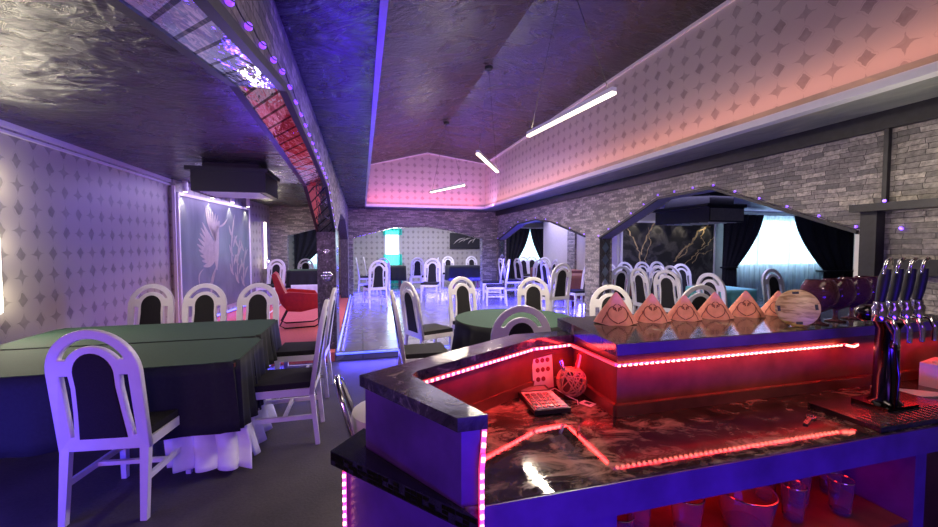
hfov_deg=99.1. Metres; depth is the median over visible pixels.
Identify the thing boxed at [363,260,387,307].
dining chair
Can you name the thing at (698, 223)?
grille
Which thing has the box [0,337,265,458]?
tablecloth
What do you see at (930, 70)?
trim
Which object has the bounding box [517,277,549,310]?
dining chair
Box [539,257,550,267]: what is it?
dining chair
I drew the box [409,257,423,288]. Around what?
dining chair
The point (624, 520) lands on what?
tumbler
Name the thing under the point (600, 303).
dining chair
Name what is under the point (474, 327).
tablecloth
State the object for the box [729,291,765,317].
folded napkin
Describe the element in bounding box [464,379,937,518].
countertop
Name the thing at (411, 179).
wall
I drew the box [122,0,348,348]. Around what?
arch
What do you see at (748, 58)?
wall
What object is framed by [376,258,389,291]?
dining chair
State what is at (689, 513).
tumbler
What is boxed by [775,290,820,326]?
wooden trivet
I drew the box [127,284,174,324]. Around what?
dining chair
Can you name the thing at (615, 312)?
folded napkin
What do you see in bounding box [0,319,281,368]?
tablecloth
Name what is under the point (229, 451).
undercloth
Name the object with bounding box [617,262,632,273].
dining chair
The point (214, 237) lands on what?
wall mural
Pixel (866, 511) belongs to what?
shelf
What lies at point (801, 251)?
sheer curtain
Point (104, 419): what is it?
dining chair
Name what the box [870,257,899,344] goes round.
tap
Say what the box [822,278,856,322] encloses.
goblet
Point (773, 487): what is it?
tumbler
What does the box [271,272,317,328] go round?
armchair
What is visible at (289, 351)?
dining chair
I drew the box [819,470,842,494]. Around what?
tumbler
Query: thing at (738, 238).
curtain
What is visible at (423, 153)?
trim
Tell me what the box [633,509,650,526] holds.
tumbler
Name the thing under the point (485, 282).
dining chair
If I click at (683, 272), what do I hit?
dining chair
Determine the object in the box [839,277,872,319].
goblet
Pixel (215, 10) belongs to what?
trim
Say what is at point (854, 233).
wall
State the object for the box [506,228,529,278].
curtain
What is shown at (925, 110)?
trim
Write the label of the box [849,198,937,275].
trim
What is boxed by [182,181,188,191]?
spotlight
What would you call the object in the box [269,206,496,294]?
wall
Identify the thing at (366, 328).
floor
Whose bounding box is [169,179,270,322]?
wall
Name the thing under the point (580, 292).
dining chair
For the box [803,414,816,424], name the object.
bottle opener
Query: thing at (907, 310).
tap
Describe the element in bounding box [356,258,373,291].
dining chair
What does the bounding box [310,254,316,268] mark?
sheer curtain
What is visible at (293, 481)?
floor
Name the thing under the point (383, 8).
trim
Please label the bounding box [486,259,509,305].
dining chair
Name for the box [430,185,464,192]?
diffuser
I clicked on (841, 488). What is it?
tumbler
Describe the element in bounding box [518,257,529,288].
dining chair
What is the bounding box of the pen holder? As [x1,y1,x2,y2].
[556,366,586,397]
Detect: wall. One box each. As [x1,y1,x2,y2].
[0,127,171,344]
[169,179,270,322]
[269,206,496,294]
[288,223,542,283]
[367,154,484,204]
[485,0,937,204]
[497,119,937,315]
[543,222,613,288]
[613,213,823,296]
[852,233,854,276]
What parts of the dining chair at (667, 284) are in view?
backrest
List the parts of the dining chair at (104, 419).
leg, frame, backrest, leg, leg, seat, seat frame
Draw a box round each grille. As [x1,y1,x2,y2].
[200,191,269,198]
[674,222,735,225]
[856,404,937,425]
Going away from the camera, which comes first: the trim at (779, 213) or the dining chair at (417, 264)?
the trim at (779, 213)
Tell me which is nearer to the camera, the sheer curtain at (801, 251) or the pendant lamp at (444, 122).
the pendant lamp at (444, 122)
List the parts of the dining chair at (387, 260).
frame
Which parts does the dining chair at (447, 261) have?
frame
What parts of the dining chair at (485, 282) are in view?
seat, frame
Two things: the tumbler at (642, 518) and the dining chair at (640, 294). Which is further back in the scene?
the dining chair at (640, 294)
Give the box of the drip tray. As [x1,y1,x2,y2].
[808,391,937,432]
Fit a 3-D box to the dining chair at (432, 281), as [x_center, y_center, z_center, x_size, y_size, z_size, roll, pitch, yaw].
[-0.966,0.415,10.151,0.451,1.085,0.564,0,3,5]
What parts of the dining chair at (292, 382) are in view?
leg, seat frame, seat, leg, backrest, frame, leg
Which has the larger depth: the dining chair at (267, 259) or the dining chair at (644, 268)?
the dining chair at (267, 259)
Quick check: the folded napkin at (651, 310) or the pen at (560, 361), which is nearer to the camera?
the pen at (560, 361)
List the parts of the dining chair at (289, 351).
leg, leg, seat frame, seat, leg, frame, leg, backrest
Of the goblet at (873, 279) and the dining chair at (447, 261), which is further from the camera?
the dining chair at (447, 261)
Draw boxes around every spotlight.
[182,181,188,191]
[246,199,249,206]
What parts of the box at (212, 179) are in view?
plate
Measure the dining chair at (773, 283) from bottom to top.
1.085 m
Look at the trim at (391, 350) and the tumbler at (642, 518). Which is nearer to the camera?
the tumbler at (642, 518)
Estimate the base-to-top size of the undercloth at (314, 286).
0.360 m
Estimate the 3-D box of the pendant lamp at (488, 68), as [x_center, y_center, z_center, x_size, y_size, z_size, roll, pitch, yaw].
[0.284,-2.121,5.750,0.120,1.384,1.331,1,3,15]
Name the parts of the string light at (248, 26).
bulb, bulb, bulb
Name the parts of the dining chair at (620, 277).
backrest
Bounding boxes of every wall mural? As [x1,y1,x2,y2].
[176,192,251,319]
[620,221,715,283]
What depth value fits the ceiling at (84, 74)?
2.93 m
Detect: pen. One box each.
[559,360,564,371]
[573,354,579,374]
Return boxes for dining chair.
[44,329,192,526]
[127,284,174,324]
[182,283,226,322]
[236,283,278,369]
[251,299,329,451]
[256,259,285,306]
[266,258,288,294]
[275,288,336,398]
[297,258,313,268]
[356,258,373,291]
[363,257,372,282]
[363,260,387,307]
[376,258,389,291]
[389,290,448,364]
[400,282,453,350]
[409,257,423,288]
[420,258,440,302]
[442,256,453,286]
[447,277,476,330]
[466,256,479,285]
[482,258,504,300]
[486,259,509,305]
[491,305,550,339]
[498,258,520,295]
[514,258,528,291]
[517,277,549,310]
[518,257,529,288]
[526,256,537,284]
[527,259,544,285]
[534,259,558,287]
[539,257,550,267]
[540,260,554,300]
[542,263,571,315]
[564,267,584,313]
[589,285,631,315]
[611,266,630,299]
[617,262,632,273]
[629,266,665,310]
[630,268,659,313]
[634,262,650,276]
[650,261,664,271]
[653,270,681,311]
[664,266,682,301]
[672,264,691,292]
[681,285,715,310]
[696,273,727,307]
[761,269,784,304]
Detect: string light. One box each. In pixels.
[224,0,335,227]
[598,184,857,235]
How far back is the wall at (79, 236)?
4.30 m
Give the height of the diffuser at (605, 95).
0.019 m
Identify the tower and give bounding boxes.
[808,257,937,432]
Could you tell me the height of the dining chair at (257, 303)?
1.085 m
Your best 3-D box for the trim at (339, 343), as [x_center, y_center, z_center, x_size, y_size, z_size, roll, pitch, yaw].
[-2.557,1.027,8.349,0.025,0.021,6.250,-1,3,-15]
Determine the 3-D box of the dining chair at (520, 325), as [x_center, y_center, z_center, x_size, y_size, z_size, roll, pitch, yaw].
[0.377,0.838,3.224,0.451,1.085,0.564,0,3,-3]
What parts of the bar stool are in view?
rail, seat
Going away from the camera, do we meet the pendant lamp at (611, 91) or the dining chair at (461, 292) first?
the pendant lamp at (611, 91)
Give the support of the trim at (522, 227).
attached to the wall at (425, 243)
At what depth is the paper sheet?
1.79 m
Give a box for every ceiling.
[0,0,937,210]
[371,0,725,163]
[534,197,782,222]
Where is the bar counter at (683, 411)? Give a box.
[330,307,937,526]
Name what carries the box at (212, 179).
hanging from the ceiling at (84, 74)
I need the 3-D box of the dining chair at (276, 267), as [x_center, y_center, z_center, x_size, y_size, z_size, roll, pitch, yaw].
[-4.698,0.443,9.514,0.451,1.085,0.564,0,3,5]
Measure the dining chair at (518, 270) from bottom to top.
1.085 m
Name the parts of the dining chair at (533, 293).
backrest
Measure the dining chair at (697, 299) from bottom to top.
1.085 m
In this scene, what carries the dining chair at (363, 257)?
on the floor at (393, 286)
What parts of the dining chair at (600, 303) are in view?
backrest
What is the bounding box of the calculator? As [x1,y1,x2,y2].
[518,385,570,414]
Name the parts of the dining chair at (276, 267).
backrest, frame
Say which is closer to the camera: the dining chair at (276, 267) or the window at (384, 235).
the dining chair at (276, 267)
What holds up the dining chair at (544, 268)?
on the floor at (393, 286)
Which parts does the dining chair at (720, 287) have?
backrest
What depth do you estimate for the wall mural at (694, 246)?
10.59 m
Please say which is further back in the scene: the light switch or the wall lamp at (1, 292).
the light switch
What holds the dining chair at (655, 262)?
on the floor at (393, 286)
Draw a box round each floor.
[0,357,401,526]
[217,291,575,365]
[354,281,762,316]
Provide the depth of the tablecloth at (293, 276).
10.06 m
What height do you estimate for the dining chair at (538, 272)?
1.085 m
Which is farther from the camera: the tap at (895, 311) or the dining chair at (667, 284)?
the dining chair at (667, 284)
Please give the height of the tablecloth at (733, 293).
0.362 m
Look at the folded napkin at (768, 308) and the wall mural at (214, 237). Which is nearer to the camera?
the folded napkin at (768, 308)
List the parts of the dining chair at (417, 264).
backrest, frame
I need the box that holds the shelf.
[649,475,908,526]
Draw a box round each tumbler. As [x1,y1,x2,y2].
[617,512,634,526]
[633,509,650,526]
[671,498,704,526]
[767,484,776,491]
[780,480,807,523]
[797,477,811,507]
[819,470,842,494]
[827,472,855,516]
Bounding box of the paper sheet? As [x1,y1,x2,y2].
[899,388,937,396]
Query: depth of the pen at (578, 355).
1.76 m
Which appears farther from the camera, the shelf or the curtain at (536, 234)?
the curtain at (536, 234)
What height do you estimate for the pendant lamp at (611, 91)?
1.394 m
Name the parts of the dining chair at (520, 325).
backrest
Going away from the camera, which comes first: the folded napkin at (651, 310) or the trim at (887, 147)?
the folded napkin at (651, 310)
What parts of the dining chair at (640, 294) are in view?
leg, backrest, frame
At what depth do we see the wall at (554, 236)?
13.19 m
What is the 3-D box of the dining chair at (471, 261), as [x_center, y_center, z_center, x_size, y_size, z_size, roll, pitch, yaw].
[0.152,0.271,14.837,0.451,1.085,0.564,-1,3,-15]
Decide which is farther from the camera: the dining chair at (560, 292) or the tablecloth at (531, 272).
the tablecloth at (531, 272)
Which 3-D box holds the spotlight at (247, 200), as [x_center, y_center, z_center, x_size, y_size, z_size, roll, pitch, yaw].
[-5.065,-1.389,9.168,0.090,0.184,0.088,-1,3,-15]
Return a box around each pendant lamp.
[430,121,464,192]
[476,65,498,172]
[526,0,616,136]
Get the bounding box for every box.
[184,162,279,199]
[652,191,746,225]
[919,357,937,388]
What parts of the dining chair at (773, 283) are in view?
backrest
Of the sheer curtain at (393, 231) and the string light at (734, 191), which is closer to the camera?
the string light at (734, 191)
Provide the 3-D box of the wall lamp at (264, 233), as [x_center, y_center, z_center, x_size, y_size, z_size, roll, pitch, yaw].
[-5.280,-0.471,10.325,0.090,1.220,0.100,-1,3,-15]
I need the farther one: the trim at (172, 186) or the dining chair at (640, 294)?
the dining chair at (640, 294)
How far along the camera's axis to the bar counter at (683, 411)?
1.46 m
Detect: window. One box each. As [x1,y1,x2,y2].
[384,235,399,253]
[739,219,815,265]
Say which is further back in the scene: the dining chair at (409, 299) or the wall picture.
the wall picture
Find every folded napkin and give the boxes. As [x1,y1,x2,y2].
[594,292,637,325]
[633,294,670,323]
[667,295,702,321]
[697,292,733,319]
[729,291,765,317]
[761,291,781,315]
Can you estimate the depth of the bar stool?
1.69 m
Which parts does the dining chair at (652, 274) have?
backrest, frame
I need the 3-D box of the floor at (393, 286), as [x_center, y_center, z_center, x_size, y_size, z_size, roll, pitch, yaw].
[3.303,1.141,9.174,17.300,0.160,16.300,-1,3,-15]
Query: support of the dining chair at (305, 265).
on the floor at (393, 286)
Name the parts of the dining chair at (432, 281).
seat, seat frame, frame, backrest, leg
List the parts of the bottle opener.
handle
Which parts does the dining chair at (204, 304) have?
backrest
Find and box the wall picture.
[450,233,479,248]
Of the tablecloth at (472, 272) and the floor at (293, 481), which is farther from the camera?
the tablecloth at (472, 272)
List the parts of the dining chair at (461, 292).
backrest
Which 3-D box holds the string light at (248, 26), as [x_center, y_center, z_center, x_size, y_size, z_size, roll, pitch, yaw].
[-1.184,-0.669,3.063,0.027,0.576,4.844,-1,3,-15]
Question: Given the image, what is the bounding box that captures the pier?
[567,231,576,268]
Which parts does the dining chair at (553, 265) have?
frame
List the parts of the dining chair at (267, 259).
frame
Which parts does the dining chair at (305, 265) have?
backrest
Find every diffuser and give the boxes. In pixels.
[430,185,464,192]
[476,153,498,172]
[527,91,615,136]
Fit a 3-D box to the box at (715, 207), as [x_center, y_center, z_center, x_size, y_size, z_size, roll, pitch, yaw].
[3.880,-0.974,6.832,0.770,0.610,1.220,-1,3,-15]
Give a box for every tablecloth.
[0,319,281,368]
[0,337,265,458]
[286,269,316,287]
[384,265,406,280]
[445,265,479,280]
[451,308,569,350]
[530,267,549,283]
[566,269,582,272]
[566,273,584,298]
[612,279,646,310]
[685,286,756,308]
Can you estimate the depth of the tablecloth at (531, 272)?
12.67 m
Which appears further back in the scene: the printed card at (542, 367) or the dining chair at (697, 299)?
the dining chair at (697, 299)
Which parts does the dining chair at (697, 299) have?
frame, backrest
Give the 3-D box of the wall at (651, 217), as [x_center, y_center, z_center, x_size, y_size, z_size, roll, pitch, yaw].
[7.578,-0.274,11.321,7.900,2.600,0.150,-1,3,-15]
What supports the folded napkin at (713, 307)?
on the bar counter at (683, 411)
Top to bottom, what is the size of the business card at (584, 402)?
0.003 m
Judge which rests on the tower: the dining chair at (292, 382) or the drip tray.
the drip tray
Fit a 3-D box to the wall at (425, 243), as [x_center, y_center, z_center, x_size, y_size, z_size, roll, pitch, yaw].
[-1.026,-0.491,16.284,12.750,2.600,0.200,-1,3,-15]
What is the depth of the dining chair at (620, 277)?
7.59 m
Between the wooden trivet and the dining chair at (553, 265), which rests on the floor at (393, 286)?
the dining chair at (553, 265)
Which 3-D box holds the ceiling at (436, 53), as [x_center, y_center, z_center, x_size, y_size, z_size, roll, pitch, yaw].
[0.474,-2.702,5.035,3.380,0.640,12.700,-1,3,-15]
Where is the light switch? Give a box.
[321,271,332,280]
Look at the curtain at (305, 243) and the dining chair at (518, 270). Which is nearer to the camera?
the dining chair at (518, 270)
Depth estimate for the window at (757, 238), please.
11.62 m
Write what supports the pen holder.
on the bar counter at (683, 411)
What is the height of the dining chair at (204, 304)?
1.085 m
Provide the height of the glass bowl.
0.132 m
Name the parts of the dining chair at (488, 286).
leg, seat frame, seat, frame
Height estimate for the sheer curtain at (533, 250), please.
2.180 m
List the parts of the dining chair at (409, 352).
frame, backrest, seat frame, seat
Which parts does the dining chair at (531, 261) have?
frame, backrest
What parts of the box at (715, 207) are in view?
plate, panel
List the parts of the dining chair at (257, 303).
backrest, frame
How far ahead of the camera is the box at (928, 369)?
1.88 m
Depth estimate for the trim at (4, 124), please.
4.27 m
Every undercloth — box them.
[164,425,251,473]
[247,376,276,455]
[291,284,317,293]
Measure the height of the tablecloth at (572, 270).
0.562 m
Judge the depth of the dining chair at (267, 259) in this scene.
10.23 m
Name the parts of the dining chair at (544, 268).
backrest, frame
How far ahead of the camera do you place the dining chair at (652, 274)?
7.71 m
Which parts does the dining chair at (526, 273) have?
backrest, frame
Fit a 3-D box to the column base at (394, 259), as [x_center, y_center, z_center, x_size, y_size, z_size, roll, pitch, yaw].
[-2.956,0.207,15.537,0.720,1.130,0.082,-1,3,-15]
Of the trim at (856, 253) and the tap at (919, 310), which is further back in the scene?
the trim at (856, 253)
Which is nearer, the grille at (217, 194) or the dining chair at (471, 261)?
the grille at (217, 194)
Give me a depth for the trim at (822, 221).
4.67 m
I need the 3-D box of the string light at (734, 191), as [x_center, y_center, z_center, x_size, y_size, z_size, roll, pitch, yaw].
[2.800,-0.682,5.250,0.028,0.600,3.865,-1,3,-15]
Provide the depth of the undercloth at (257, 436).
3.03 m
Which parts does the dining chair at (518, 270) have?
backrest, frame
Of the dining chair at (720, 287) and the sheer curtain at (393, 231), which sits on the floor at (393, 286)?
the dining chair at (720, 287)
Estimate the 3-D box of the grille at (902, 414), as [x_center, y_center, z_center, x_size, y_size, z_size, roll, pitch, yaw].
[1.689,0.572,1.522,0.477,0.004,0.075,-1,3,-15]
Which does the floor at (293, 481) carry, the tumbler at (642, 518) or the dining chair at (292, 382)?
the dining chair at (292, 382)
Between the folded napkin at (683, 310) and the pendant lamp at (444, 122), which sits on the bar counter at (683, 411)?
the folded napkin at (683, 310)
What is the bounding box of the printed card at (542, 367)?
[532,352,553,387]
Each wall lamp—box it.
[0,253,3,314]
[262,221,266,268]
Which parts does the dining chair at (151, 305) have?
backrest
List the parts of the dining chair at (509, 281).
frame, seat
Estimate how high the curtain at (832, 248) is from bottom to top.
2.260 m
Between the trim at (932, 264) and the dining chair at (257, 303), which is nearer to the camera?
the trim at (932, 264)
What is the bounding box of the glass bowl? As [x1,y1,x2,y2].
[717,486,778,526]
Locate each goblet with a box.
[800,279,839,325]
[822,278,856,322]
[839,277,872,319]
[854,276,877,303]
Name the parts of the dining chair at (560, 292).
backrest, frame, leg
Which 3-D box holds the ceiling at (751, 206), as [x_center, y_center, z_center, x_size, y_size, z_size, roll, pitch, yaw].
[6.901,-1.479,10.025,9.850,0.120,16.300,-1,3,-15]
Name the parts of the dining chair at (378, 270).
leg, backrest, frame, leg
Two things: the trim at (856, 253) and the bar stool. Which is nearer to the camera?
the bar stool
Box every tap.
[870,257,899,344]
[886,257,912,342]
[898,257,925,341]
[910,257,937,340]
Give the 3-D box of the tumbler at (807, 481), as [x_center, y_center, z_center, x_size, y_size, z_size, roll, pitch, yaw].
[1.289,0.875,1.565,0.083,0.132,0.083,-1,3,-15]
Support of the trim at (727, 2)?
attached to the wall at (748, 58)
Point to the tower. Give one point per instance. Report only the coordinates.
(887, 408)
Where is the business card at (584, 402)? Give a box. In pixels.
[579,400,595,406]
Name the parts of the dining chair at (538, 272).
backrest, frame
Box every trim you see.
[0,119,170,184]
[104,0,335,231]
[171,185,179,322]
[336,346,448,354]
[337,295,350,350]
[365,0,388,205]
[365,204,482,208]
[371,153,483,164]
[395,227,542,228]
[483,61,937,208]
[484,0,734,164]
[495,97,937,215]
[498,187,858,239]
[744,211,795,215]
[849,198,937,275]
[853,234,858,276]
[881,128,891,202]
[893,259,937,275]
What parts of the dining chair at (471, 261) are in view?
frame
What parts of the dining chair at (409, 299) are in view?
leg, backrest, frame, seat, seat frame, leg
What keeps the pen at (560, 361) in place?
in the pen holder
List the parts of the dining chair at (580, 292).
leg, seat frame, seat, frame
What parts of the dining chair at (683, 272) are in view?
backrest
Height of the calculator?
0.027 m
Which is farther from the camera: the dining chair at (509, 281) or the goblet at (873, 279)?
the dining chair at (509, 281)
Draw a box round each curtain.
[294,229,316,268]
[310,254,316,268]
[383,228,401,234]
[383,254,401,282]
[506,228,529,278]
[520,232,539,262]
[530,229,542,258]
[720,214,763,286]
[737,216,822,297]
[794,216,853,277]
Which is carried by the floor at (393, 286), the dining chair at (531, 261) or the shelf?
the dining chair at (531, 261)
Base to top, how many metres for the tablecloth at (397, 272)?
0.512 m
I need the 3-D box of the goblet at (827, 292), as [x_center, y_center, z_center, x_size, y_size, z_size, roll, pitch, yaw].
[1.666,0.184,1.906,0.148,0.210,0.148,-1,3,-15]
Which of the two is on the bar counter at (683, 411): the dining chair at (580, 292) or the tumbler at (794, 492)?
the tumbler at (794, 492)
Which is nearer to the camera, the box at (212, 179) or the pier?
the box at (212, 179)
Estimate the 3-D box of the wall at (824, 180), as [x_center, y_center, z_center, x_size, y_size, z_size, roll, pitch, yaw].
[2.756,-0.043,6.022,0.260,2.600,13.600,-1,3,-15]
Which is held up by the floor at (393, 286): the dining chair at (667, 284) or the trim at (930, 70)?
the dining chair at (667, 284)
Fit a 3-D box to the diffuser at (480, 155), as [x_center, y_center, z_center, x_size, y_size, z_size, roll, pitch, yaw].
[0.284,-1.439,5.780,0.040,0.019,1.331,1,3,15]
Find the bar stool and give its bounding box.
[334,374,365,436]
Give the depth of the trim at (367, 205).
11.13 m
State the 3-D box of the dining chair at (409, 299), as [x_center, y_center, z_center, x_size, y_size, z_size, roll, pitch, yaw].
[-0.548,0.758,5.056,0.564,1.085,0.451,-2,3,-37]
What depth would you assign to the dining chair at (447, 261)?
14.81 m
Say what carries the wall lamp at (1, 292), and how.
attached to the wall at (79, 236)

